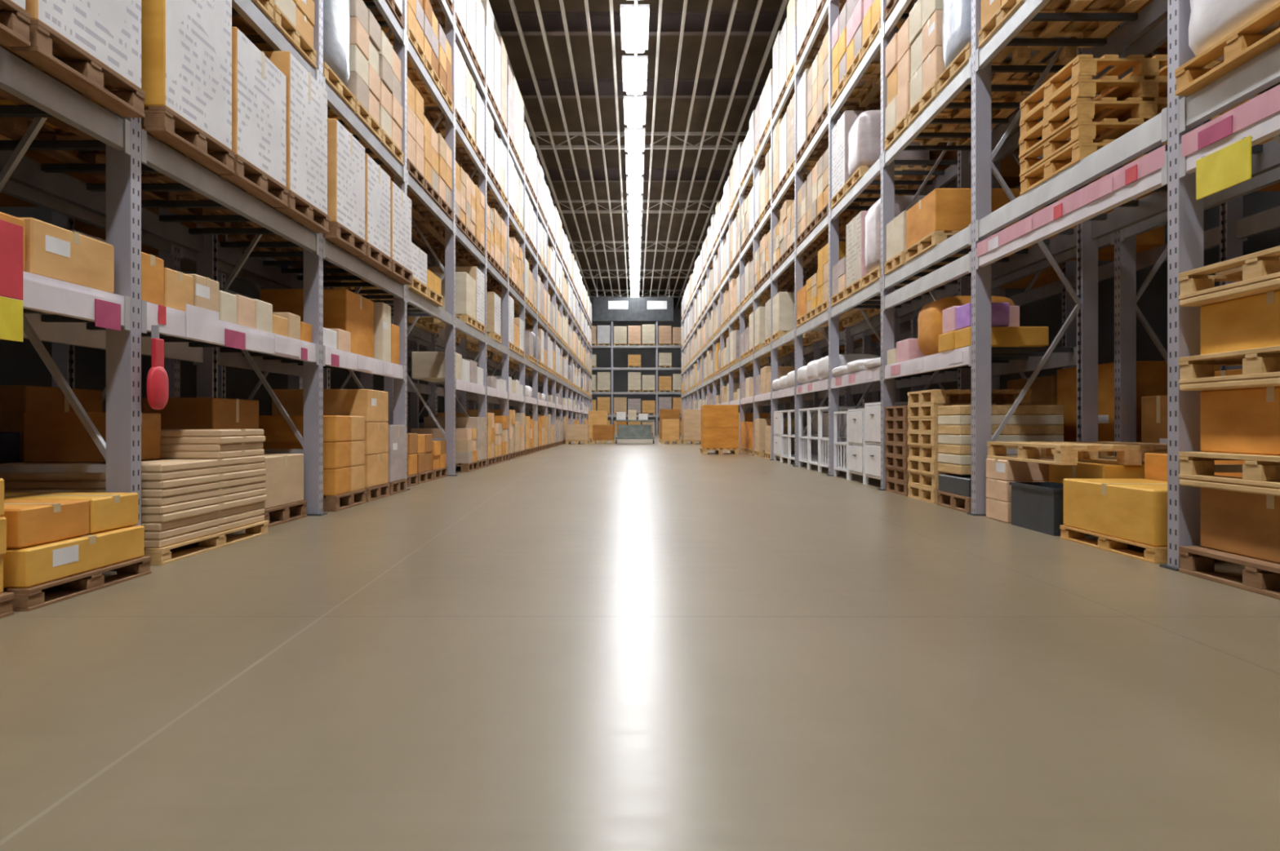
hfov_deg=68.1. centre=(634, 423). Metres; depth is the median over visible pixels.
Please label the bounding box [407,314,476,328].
wooden pallet
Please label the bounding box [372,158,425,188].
wooden pallet
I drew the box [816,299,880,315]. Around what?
wooden pallet
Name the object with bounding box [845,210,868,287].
carton
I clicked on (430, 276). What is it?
carton
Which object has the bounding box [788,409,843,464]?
shelving unit
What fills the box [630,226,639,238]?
diffuser
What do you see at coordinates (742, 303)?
wooden pallet
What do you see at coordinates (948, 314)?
carton
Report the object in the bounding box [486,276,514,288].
wooden pallet
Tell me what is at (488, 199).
wooden pallet
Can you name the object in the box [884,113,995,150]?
wooden pallet
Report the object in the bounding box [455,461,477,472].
wooden pallet
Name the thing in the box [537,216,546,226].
wooden pallet
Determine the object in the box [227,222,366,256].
wooden pallet
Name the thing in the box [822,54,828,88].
carton
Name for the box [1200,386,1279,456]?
carton
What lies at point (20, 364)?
wall
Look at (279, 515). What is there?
wooden pallet
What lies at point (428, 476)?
wooden pallet
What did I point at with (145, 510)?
carton
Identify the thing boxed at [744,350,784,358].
wooden pallet
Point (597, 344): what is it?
wooden pallet
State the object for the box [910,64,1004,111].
carton
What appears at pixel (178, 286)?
carton
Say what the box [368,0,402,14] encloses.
carton
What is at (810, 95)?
carton
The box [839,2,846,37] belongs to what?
carton
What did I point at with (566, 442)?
wooden pallet
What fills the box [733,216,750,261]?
carton
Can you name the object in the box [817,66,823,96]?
carton
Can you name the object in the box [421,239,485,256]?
wooden pallet
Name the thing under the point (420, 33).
carton
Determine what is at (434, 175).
carton
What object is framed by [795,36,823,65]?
wooden pallet
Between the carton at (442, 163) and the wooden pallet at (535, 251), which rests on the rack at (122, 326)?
the wooden pallet at (535, 251)
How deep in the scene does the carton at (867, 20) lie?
11.15 m
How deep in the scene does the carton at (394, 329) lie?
10.13 m
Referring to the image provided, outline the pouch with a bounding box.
[146,324,168,409]
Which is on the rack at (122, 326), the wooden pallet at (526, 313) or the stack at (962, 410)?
the wooden pallet at (526, 313)
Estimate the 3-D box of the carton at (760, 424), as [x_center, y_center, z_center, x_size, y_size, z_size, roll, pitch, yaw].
[3.175,0.255,21.255,0.870,0.707,0.825,0,0,0]
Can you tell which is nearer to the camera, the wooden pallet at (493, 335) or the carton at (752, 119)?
the wooden pallet at (493, 335)
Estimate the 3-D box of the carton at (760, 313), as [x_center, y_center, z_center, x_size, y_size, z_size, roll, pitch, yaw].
[3.175,-2.165,21.255,0.870,0.816,0.825,0,0,0]
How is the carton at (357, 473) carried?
on the wooden pallet at (341, 502)
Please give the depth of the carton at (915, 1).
10.25 m
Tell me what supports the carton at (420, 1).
on the carton at (420, 11)
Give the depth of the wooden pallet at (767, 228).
22.24 m
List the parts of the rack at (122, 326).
post, post, post, foot plate, post, post, post, post, post, post, post, post, post, post, post, post, post, post, post, post, post, post, post, post, post, post, post, post, post, post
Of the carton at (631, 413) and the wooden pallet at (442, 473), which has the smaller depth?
the wooden pallet at (442, 473)
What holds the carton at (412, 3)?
on the carton at (411, 19)
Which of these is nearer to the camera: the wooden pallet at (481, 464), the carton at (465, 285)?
the carton at (465, 285)
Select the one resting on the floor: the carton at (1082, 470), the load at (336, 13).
the carton at (1082, 470)
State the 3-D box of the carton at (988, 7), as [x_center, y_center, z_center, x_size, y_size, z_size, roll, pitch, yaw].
[3.171,-3.236,7.311,0.858,0.238,0.404,0,0,0]
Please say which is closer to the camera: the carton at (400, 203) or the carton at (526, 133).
the carton at (400, 203)
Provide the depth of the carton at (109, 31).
4.34 m
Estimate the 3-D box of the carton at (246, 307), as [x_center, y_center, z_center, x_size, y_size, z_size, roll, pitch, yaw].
[-2.820,-0.736,6.280,0.500,0.200,0.280,0,0,0]
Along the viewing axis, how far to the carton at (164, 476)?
4.95 m
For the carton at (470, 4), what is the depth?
14.71 m
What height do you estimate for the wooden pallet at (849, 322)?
0.130 m
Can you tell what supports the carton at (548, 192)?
on the wooden pallet
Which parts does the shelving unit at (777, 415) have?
drawer, drawer, leg, shelf, shelf, shelf, leg, panel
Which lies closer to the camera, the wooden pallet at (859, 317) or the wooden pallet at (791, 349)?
the wooden pallet at (859, 317)
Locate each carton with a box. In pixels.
[0,0,231,151]
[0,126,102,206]
[0,212,25,271]
[0,385,102,462]
[0,432,19,463]
[0,455,265,472]
[0,462,264,480]
[0,478,4,516]
[0,516,6,555]
[0,555,3,594]
[1,525,144,588]
[2,499,88,548]
[4,0,141,90]
[4,468,266,489]
[4,475,265,497]
[4,493,138,533]
[9,0,25,10]
[17,217,114,293]
[23,412,160,462]
[42,229,106,315]
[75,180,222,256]
[99,26,285,187]
[141,252,164,306]
[141,481,265,506]
[141,488,266,515]
[141,494,266,523]
[141,502,265,531]
[142,397,258,429]
[144,508,264,539]
[144,515,264,548]
[160,429,263,436]
[160,435,265,444]
[160,442,262,451]
[160,448,264,458]
[163,267,193,311]
[186,274,219,319]
[192,51,327,215]
[218,290,236,324]
[231,0,296,28]
[234,294,255,328]
[238,6,313,50]
[239,118,364,241]
[252,298,272,333]
[258,415,351,442]
[259,288,373,358]
[262,441,351,469]
[262,453,303,509]
[271,389,388,422]
[272,312,300,339]
[272,314,288,337]
[292,153,390,257]
[295,0,314,26]
[299,321,311,342]
[323,327,337,349]
[323,466,351,496]
[326,180,411,271]
[328,328,351,352]
[347,71,368,111]
[349,0,368,33]
[349,17,368,60]
[349,44,368,86]
[350,242,426,285]
[350,416,364,441]
[350,440,364,466]
[350,465,364,492]
[362,268,435,291]
[363,453,388,488]
[364,422,388,455]
[367,38,378,75]
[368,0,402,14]
[368,8,380,51]
[368,62,380,102]
[368,90,379,124]
[370,132,415,166]
[373,302,391,362]
[376,2,416,39]
[378,30,392,68]
[378,54,392,93]
[378,80,391,116]
[379,105,391,138]
[387,425,405,482]
[389,19,423,50]
[391,48,400,82]
[391,71,401,105]
[391,93,402,129]
[391,118,401,150]
[391,323,399,364]
[407,0,416,16]
[407,35,431,67]
[407,49,438,79]
[407,76,414,112]
[407,103,415,141]
[407,433,417,454]
[407,453,417,475]
[408,272,475,319]
[411,351,462,380]
[412,175,445,204]
[412,184,451,210]
[414,87,423,124]
[415,0,423,31]
[415,115,423,151]
[415,142,423,176]
[417,434,425,453]
[417,453,426,473]
[418,0,422,8]
[419,62,446,92]
[422,0,431,26]
[422,75,452,102]
[423,13,431,47]
[423,115,431,144]
[423,136,431,166]
[423,157,431,185]
[423,417,485,461]
[424,434,432,453]
[425,42,466,126]
[425,452,431,471]
[426,266,484,325]
[431,0,466,33]
[431,9,438,39]
[431,28,438,59]
[431,125,438,154]
[431,146,438,174]
[431,168,438,193]
[435,275,440,294]
[436,96,471,136]
[436,133,446,162]
[437,154,446,182]
[438,23,445,53]
[438,43,446,72]
[442,109,475,144]
[444,164,452,191]
[445,37,451,65]
[445,57,451,82]
[445,143,452,170]
[457,88,484,159]
[462,106,493,176]
[462,292,501,336]
[466,0,475,56]
[466,65,471,103]
[466,294,514,344]
[471,75,475,113]
[474,0,493,97]
[474,129,501,188]
[475,0,484,76]
[488,152,514,211]
[493,28,501,114]
[496,64,514,144]
[497,35,506,128]
[508,189,528,237]
[512,75,519,155]
[514,317,524,351]
[514,421,519,452]
[515,275,540,312]
[516,121,528,178]
[516,199,533,243]
[519,90,524,167]
[524,210,536,251]
[524,257,528,298]
[524,416,529,449]
[525,219,540,257]
[528,137,533,187]
[528,269,533,303]
[532,144,536,195]
[536,157,540,204]
[540,164,543,212]
[543,178,546,219]
[546,185,550,227]
[565,425,588,440]
[587,411,607,423]
[587,423,607,438]
[591,325,596,343]
[591,354,596,365]
[591,374,596,390]
[591,400,596,411]
[592,425,613,439]
[597,325,610,343]
[597,372,610,390]
[597,397,610,413]
[613,326,626,343]
[613,397,626,413]
[613,421,626,432]
[616,412,626,420]
[627,325,640,343]
[627,355,640,365]
[627,372,640,390]
[627,399,640,413]
[627,409,635,420]
[627,422,640,425]
[638,413,648,420]
[641,324,654,343]
[641,375,654,390]
[641,400,654,413]
[641,422,654,432]
[657,325,671,343]
[657,352,671,365]
[657,376,671,390]
[657,397,671,413]
[659,408,679,423]
[659,423,679,439]
[661,419,679,440]
[672,327,680,343]
[672,373,680,390]
[672,397,680,413]
[682,409,700,423]
[682,423,700,439]
[700,404,738,427]
[700,427,738,448]
[726,229,739,271]
[729,164,733,207]
[733,151,747,199]
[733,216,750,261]
[736,142,753,193]
[737,413,770,446]
[740,138,753,183]
[744,128,762,173]
[744,261,767,297]
[749,110,766,164]
[749,186,768,234]
[749,259,789,292]
[749,311,789,349]
[754,98,770,152]
[754,170,779,225]
[754,306,791,346]
[754,418,794,450]
[760,84,765,138]
[760,167,779,214]
[760,366,794,394]
[765,68,784,125]
[765,298,770,338]
[765,426,812,453]
[772,30,786,111]
[772,292,824,334]
[779,17,786,93]
[779,111,810,183]
[786,0,813,77]
[786,93,819,171]
[796,0,822,56]
[796,68,828,155]
[796,284,855,319]
[806,0,828,35]
[807,65,812,94]
[807,87,812,117]
[807,110,828,138]
[812,53,817,85]
[812,76,817,107]
[812,100,828,131]
[817,0,842,8]
[817,43,822,74]
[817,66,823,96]
[817,88,843,119]
[822,30,828,64]
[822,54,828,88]
[822,147,828,172]
[822,165,828,191]
[822,262,828,284]
[822,280,828,302]
[823,80,880,112]
[823,186,875,207]
[823,241,845,265]
[831,15,839,50]
[831,40,839,73]
[831,63,880,97]
[831,110,911,198]
[838,26,846,62]
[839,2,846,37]
[839,51,872,86]
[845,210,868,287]
[846,0,853,22]
[846,12,853,48]
[846,37,880,73]
[853,0,858,8]
[853,0,863,35]
[853,22,880,61]
[862,4,895,44]
[863,0,872,17]
[871,0,909,31]
[885,32,897,77]
[885,95,971,136]
[886,0,917,7]
[886,210,917,261]
[887,64,897,105]
[896,81,971,125]
[896,338,926,362]
[897,16,911,62]
[897,48,911,93]
[906,188,1020,248]
[909,0,922,44]
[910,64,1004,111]
[911,30,923,77]
[921,0,942,27]
[922,9,942,62]
[922,46,1029,97]
[938,331,955,352]
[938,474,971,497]
[942,306,1019,333]
[955,302,1009,330]
[955,326,1048,349]
[980,0,1106,30]
[986,458,1116,481]
[986,478,1048,502]
[986,497,1011,523]
[1001,0,1115,7]
[1007,375,1057,404]
[1027,173,1164,260]
[1048,461,1144,484]
[1057,360,1219,443]
[1063,479,1167,546]
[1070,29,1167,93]
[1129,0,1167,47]
[1141,395,1167,453]
[1144,453,1244,481]
[1200,289,1279,355]
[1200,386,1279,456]
[1200,488,1279,564]
[1210,368,1242,453]
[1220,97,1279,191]
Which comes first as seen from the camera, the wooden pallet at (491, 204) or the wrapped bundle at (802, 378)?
the wrapped bundle at (802, 378)
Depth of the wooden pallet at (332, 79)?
8.12 m
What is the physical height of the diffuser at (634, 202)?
0.089 m
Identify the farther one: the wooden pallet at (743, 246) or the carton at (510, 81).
the wooden pallet at (743, 246)
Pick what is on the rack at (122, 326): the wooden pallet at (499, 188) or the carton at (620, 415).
the wooden pallet at (499, 188)
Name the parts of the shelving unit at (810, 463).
leg, leg, shelf, shelf, shelf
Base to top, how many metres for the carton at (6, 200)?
0.750 m
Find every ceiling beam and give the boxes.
[552,200,720,213]
[568,240,704,251]
[579,269,693,278]
[586,289,684,297]
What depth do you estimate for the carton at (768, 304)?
19.40 m
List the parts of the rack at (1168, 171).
post, post, post, post, post, post, post, post, post, post, post, post, post, post, post, post, post, post, post, post, post, post, post, post, foot plate, post, ticket rail, post, foot plate, post, ticket rail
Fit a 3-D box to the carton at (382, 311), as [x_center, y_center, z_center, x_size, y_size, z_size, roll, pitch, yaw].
[-2.869,-0.936,9.820,0.601,0.601,0.320,0,0,0]
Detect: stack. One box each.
[937,404,1063,415]
[937,415,1063,425]
[937,425,1063,435]
[937,434,1063,444]
[937,444,1040,455]
[937,453,1042,465]
[937,462,971,475]
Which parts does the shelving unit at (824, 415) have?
leg, leg, shelf, shelf, shelf, panel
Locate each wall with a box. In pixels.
[0,206,499,422]
[508,293,768,432]
[768,154,1279,418]
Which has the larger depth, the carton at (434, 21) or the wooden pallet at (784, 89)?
the wooden pallet at (784, 89)
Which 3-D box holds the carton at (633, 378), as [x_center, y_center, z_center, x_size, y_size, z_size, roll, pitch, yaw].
[-0.030,-2.677,60.500,0.820,1.131,0.800,0,0,0]
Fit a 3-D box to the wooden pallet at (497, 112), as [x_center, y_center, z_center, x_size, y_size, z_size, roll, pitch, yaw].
[-2.980,-5.761,17.535,0.900,0.130,0.845,0,0,0]
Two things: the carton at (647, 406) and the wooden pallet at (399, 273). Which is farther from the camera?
the carton at (647, 406)
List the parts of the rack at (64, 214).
post, post, post, post, post, post, post, post, post, post, post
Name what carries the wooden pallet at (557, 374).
on the rack at (122, 326)
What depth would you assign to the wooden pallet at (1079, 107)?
5.94 m
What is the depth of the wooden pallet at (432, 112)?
13.74 m
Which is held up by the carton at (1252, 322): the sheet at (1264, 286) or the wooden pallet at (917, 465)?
the sheet at (1264, 286)
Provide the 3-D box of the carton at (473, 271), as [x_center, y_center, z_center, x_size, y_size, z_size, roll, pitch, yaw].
[-2.975,-2.083,15.595,0.871,0.871,0.825,0,0,0]
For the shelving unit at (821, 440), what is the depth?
14.00 m
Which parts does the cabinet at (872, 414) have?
leg, drawer, drawer, shelf, shelf, shelf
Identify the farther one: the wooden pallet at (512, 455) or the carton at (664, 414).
the carton at (664, 414)
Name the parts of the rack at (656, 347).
post, post, post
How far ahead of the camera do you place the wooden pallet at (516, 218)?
20.30 m
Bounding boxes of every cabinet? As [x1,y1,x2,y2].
[848,408,880,484]
[864,402,946,484]
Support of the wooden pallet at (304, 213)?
on the rack at (122, 326)
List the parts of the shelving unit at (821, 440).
leg, shelf, shelf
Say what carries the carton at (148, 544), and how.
on the wooden pallet at (162, 556)
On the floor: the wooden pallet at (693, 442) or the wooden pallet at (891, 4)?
the wooden pallet at (693, 442)
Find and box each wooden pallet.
[0,0,30,46]
[0,19,145,117]
[0,106,234,173]
[0,592,13,618]
[2,556,151,611]
[90,154,288,207]
[143,520,268,565]
[163,190,328,232]
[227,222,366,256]
[231,0,274,20]
[231,4,316,67]
[262,500,306,528]
[271,242,391,271]
[323,62,355,111]
[323,259,413,284]
[323,483,390,502]
[323,488,366,511]
[327,98,382,141]
[331,276,428,297]
[349,128,404,164]
[362,0,404,27]
[363,287,443,306]
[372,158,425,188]
[380,24,425,64]
[387,479,407,495]
[392,178,439,205]
[407,55,439,90]
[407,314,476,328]
[407,474,417,487]
[410,196,453,220]
[411,214,466,235]
[411,227,476,246]
[412,81,453,112]
[417,470,434,484]
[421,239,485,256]
[421,320,485,333]
[423,108,466,135]
[431,0,453,14]
[433,466,447,479]
[434,11,466,44]
[436,250,494,266]
[440,128,476,152]
[455,37,476,66]
[455,145,485,167]
[455,260,501,274]
[455,332,501,343]
[455,459,486,469]
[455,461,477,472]
[462,163,494,183]
[465,60,485,86]
[466,341,514,351]
[471,345,519,354]
[472,177,501,195]
[475,83,494,107]
[486,101,501,123]
[486,189,507,206]
[486,267,507,281]
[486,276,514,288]
[486,283,519,294]
[486,289,524,299]
[486,348,524,357]
[486,457,495,466]
[488,201,514,217]
[492,116,507,137]
[492,355,533,362]
[495,455,502,464]
[496,133,514,152]
[497,212,519,226]
[497,357,537,364]
[502,453,508,462]
[508,222,524,234]
[508,231,529,243]
[508,360,541,367]
[508,452,515,459]
[509,362,544,368]
[511,295,529,305]
[512,364,546,370]
[513,146,519,164]
[514,160,524,174]
[514,301,533,310]
[514,306,537,314]
[514,310,541,318]
[514,314,544,322]
[515,239,533,249]
[515,451,520,458]
[516,171,529,186]
[520,449,524,457]
[524,182,533,195]
[524,246,537,256]
[524,253,541,262]
[524,318,546,325]
[524,321,550,328]
[524,324,553,332]
[524,368,553,374]
[524,448,530,455]
[525,370,555,375]
[526,191,537,203]
[526,258,544,268]
[528,264,546,273]
[528,372,558,377]
[529,200,541,212]
[529,448,534,453]
[533,446,537,453]
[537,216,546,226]
[537,270,550,279]
[537,376,564,381]
[537,445,542,451]
[540,208,544,219]
[540,275,553,283]
[547,241,558,250]
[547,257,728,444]
[547,284,558,292]
[548,292,562,299]
[550,296,564,302]
[565,440,589,444]
[591,440,614,444]
[596,343,610,345]
[627,365,640,367]
[641,343,655,345]
[657,343,671,345]
[657,365,671,367]
[661,440,679,444]
[681,440,700,444]
[699,448,739,454]
[713,332,728,337]
[713,372,739,376]
[715,286,728,293]
[715,329,728,335]
[715,370,739,375]
[717,230,728,239]
[717,282,728,289]
[717,326,745,333]
[720,223,728,232]
[720,323,748,329]
[720,366,751,372]
[723,273,738,280]
[723,320,749,326]
[723,364,753,370]
[725,210,737,221]
[725,267,739,276]
[725,316,749,324]
[725,363,753,368]
[728,203,739,213]
[728,262,746,271]
[728,312,749,319]
[728,360,764,367]
[732,194,747,206]
[732,255,751,265]
[732,308,751,316]
[732,358,768,364]
[736,186,752,198]
[736,249,753,260]
[736,304,765,312]
[740,175,753,189]
[740,241,759,253]
[740,298,768,307]
[740,353,778,360]
[740,446,744,453]
[744,166,764,180]
[744,235,763,246]
[744,293,769,303]
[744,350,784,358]
[744,448,764,453]
[748,155,764,170]
[748,226,770,239]
[748,288,788,298]
[748,347,790,355]
[748,448,753,454]
[754,142,770,158]
[754,217,770,231]
[754,281,794,293]
[754,343,794,352]
[754,449,779,457]
[759,128,770,146]
[759,208,780,222]
[759,275,806,287]
[764,115,783,134]
[764,198,791,213]
[764,268,813,281]
[764,336,813,346]
[764,452,793,460]
[772,97,791,118]
[772,185,794,202]
[772,259,817,273]
[772,331,825,342]
[778,80,794,103]
[778,173,808,191]
[778,251,817,266]
[786,62,812,87]
[786,158,818,178]
[786,241,823,257]
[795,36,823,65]
[795,140,828,163]
[795,229,845,246]
[795,313,861,327]
[805,13,839,44]
[805,122,828,147]
[805,217,846,236]
[805,306,875,321]
[816,0,846,20]
[816,102,880,130]
[816,203,874,224]
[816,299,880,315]
[831,75,880,106]
[831,184,913,208]
[831,288,910,306]
[844,48,880,84]
[844,165,934,193]
[844,278,896,297]
[861,17,906,57]
[861,266,957,288]
[884,0,914,20]
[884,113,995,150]
[884,251,949,275]
[884,405,907,418]
[884,418,908,431]
[884,431,907,444]
[884,443,908,457]
[884,454,908,470]
[885,466,908,483]
[885,479,908,496]
[905,231,1030,262]
[906,431,938,446]
[907,81,1029,124]
[907,389,1031,405]
[907,404,1031,418]
[907,417,938,432]
[907,457,946,475]
[907,484,938,504]
[908,444,938,461]
[908,471,951,489]
[936,42,1076,93]
[937,490,971,513]
[977,0,1148,48]
[986,441,1167,465]
[1018,97,1220,158]
[1019,75,1167,138]
[1019,118,1213,176]
[1020,54,1221,120]
[1020,139,1167,195]
[1059,525,1235,564]
[1174,1,1279,95]
[1178,245,1279,299]
[1178,345,1279,383]
[1178,452,1279,488]
[1178,546,1279,599]
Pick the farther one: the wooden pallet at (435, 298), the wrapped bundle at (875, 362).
the wooden pallet at (435, 298)
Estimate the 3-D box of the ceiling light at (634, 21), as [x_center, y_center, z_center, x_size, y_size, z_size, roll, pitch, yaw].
[0.000,-8.520,19.840,0.580,0.720,2.120,0,0,0]
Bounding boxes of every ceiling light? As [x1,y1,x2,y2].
[620,4,649,53]
[622,55,647,93]
[623,95,646,127]
[624,128,644,154]
[625,154,644,177]
[626,176,643,195]
[626,195,642,212]
[627,211,642,226]
[627,225,641,238]
[628,237,641,249]
[628,248,640,258]
[629,257,640,267]
[629,266,639,275]
[629,274,639,282]
[630,281,639,288]
[630,288,639,294]
[630,293,639,297]
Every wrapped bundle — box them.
[524,386,532,397]
[772,378,783,390]
[778,375,791,388]
[786,370,794,386]
[796,365,812,384]
[806,359,822,382]
[817,354,880,379]
[831,365,851,376]
[846,358,873,373]
[862,357,880,368]
[917,295,1014,355]
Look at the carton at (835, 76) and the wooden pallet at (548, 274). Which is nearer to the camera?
the carton at (835, 76)
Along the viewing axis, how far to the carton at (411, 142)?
10.76 m
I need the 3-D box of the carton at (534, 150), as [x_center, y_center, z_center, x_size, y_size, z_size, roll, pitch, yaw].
[-2.975,-6.405,24.085,0.870,1.156,0.825,0,0,0]
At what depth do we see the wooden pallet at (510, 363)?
25.23 m
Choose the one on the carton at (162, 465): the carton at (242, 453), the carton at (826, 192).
the carton at (242, 453)
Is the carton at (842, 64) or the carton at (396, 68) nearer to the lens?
the carton at (396, 68)
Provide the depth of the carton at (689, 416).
33.82 m
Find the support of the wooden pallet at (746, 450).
on the floor
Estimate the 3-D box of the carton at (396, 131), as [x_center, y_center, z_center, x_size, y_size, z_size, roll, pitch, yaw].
[-2.974,-3.082,10.141,0.853,0.250,0.404,0,0,0]
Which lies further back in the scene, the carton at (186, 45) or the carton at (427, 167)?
the carton at (427, 167)
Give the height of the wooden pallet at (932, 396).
0.130 m
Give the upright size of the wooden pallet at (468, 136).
0.130 m
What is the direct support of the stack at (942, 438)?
on the stack at (961, 450)
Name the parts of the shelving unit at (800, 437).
leg, leg, shelf, shelf, shelf, leg, panel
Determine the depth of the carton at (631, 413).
34.38 m
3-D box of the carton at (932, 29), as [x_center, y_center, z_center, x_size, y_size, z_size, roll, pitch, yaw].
[3.171,-3.611,8.839,0.857,0.328,0.404,0,0,0]
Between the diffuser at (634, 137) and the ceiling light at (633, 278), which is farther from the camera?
the ceiling light at (633, 278)
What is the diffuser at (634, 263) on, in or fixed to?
attached to the ceiling light at (634, 263)
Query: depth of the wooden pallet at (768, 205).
19.43 m
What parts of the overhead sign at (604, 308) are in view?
fascia panel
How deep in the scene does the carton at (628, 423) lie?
60.09 m
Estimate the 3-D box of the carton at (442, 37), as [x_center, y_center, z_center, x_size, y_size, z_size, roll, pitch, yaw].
[-2.973,-5.097,12.559,0.854,0.254,0.404,0,0,0]
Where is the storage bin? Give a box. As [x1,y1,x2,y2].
[1008,482,1094,536]
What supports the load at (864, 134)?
on the wooden pallet at (861, 171)
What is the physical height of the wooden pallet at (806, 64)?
0.130 m
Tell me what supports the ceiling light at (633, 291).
hanging from the ceiling
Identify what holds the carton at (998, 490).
on the carton at (997, 510)
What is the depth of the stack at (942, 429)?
8.00 m
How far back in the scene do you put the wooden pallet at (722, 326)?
29.70 m
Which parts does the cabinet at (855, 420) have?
leg, drawer, drawer, shelf, shelf, leg, shelf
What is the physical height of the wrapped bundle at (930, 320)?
0.560 m
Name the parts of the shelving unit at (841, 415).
leg, shelf, shelf, panel, leg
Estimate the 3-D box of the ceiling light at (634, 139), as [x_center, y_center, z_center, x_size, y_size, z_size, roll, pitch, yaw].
[0.000,-8.520,27.700,0.580,0.720,2.120,0,0,0]
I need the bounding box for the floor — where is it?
[0,433,1279,850]
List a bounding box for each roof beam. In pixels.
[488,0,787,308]
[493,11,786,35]
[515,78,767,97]
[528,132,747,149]
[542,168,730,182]
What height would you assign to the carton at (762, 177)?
0.877 m
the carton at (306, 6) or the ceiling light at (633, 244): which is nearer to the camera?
the carton at (306, 6)
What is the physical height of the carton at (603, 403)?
0.992 m
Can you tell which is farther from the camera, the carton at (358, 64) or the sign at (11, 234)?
the carton at (358, 64)
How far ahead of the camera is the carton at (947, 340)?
8.29 m
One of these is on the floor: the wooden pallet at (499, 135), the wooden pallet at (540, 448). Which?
the wooden pallet at (540, 448)
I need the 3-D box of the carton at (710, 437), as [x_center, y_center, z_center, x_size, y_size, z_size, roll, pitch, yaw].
[2.060,0.360,23.100,0.840,0.498,0.960,0,0,0]
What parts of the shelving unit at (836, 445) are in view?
leg, shelf, shelf, leg, shelf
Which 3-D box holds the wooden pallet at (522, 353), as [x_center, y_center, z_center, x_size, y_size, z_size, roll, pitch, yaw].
[-2.980,-1.581,21.255,0.900,0.130,0.845,0,0,0]
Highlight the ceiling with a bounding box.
[488,0,789,293]
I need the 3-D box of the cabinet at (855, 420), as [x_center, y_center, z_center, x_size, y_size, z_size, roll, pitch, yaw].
[3.158,0.280,11.875,0.825,0.920,0.845,0,0,0]
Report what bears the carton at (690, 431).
on the wooden pallet at (693, 442)
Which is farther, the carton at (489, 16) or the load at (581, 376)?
the load at (581, 376)
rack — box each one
[0,0,591,571]
[0,179,493,433]
[577,321,680,435]
[680,0,1279,571]
[784,17,1279,456]
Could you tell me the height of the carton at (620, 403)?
0.980 m
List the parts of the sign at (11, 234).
yellow panel, red panel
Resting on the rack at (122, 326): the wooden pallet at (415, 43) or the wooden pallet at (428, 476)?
the wooden pallet at (415, 43)
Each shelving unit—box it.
[773,410,817,462]
[781,409,828,464]
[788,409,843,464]
[798,408,855,469]
[808,407,862,472]
[818,406,864,472]
[833,411,862,479]
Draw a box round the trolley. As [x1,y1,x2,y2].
[614,420,654,444]
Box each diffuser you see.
[624,8,644,53]
[626,59,644,93]
[626,98,642,127]
[627,130,641,154]
[628,156,641,177]
[628,178,640,195]
[629,197,639,212]
[629,213,639,226]
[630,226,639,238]
[630,239,639,249]
[631,249,639,258]
[631,259,639,267]
[631,267,638,275]
[631,275,638,282]
[631,282,638,288]
[631,288,638,294]
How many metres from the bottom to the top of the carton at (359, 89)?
0.250 m
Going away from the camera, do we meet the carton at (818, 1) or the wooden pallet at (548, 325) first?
the carton at (818, 1)
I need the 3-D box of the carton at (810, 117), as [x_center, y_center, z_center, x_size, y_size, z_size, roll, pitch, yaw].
[3.177,-4.711,14.911,0.846,0.347,0.404,0,0,0]
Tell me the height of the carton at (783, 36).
1.163 m
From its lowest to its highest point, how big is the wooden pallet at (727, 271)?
0.130 m
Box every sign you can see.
[0,219,22,342]
[592,271,673,321]
[1195,135,1253,199]
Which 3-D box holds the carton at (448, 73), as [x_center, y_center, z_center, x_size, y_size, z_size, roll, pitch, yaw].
[-2.974,-4.840,12.971,0.852,0.254,0.404,0,0,0]
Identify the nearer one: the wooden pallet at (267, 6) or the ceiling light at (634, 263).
the wooden pallet at (267, 6)
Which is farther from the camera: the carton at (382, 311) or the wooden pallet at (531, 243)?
the wooden pallet at (531, 243)
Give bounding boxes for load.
[323,0,350,87]
[531,332,536,358]
[537,337,540,360]
[568,365,572,382]
[581,376,582,389]
[698,367,700,381]
[718,350,719,368]
[848,110,929,180]
[865,195,925,272]
[942,0,1065,75]
[1188,0,1279,61]
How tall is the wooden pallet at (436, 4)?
0.130 m
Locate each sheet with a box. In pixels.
[1179,277,1279,306]
[1179,377,1279,391]
[1179,478,1279,496]
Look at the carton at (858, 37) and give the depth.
11.68 m
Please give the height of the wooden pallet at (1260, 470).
0.130 m
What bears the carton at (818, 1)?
on the wooden pallet at (822, 3)
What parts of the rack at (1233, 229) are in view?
post, post, post, post, post, post, post, post, post, post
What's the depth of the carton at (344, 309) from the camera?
8.70 m
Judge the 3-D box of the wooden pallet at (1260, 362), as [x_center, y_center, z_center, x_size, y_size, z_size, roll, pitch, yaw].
[3.200,-0.261,4.150,1.000,0.130,1.100,0,0,0]
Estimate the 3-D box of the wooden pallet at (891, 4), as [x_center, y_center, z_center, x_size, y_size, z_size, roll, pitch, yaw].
[3.180,-4.471,9.935,0.900,0.130,0.845,0,0,0]
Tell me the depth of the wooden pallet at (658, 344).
60.09 m
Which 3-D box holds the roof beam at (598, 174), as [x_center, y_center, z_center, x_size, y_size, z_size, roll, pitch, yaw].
[0.000,-8.705,33.200,19.200,0.440,0.200,0,0,0]
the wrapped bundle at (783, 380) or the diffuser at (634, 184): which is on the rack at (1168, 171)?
the wrapped bundle at (783, 380)
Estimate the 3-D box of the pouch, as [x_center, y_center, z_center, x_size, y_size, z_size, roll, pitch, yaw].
[-2.485,-0.290,4.930,0.060,0.440,0.179,0,0,0]

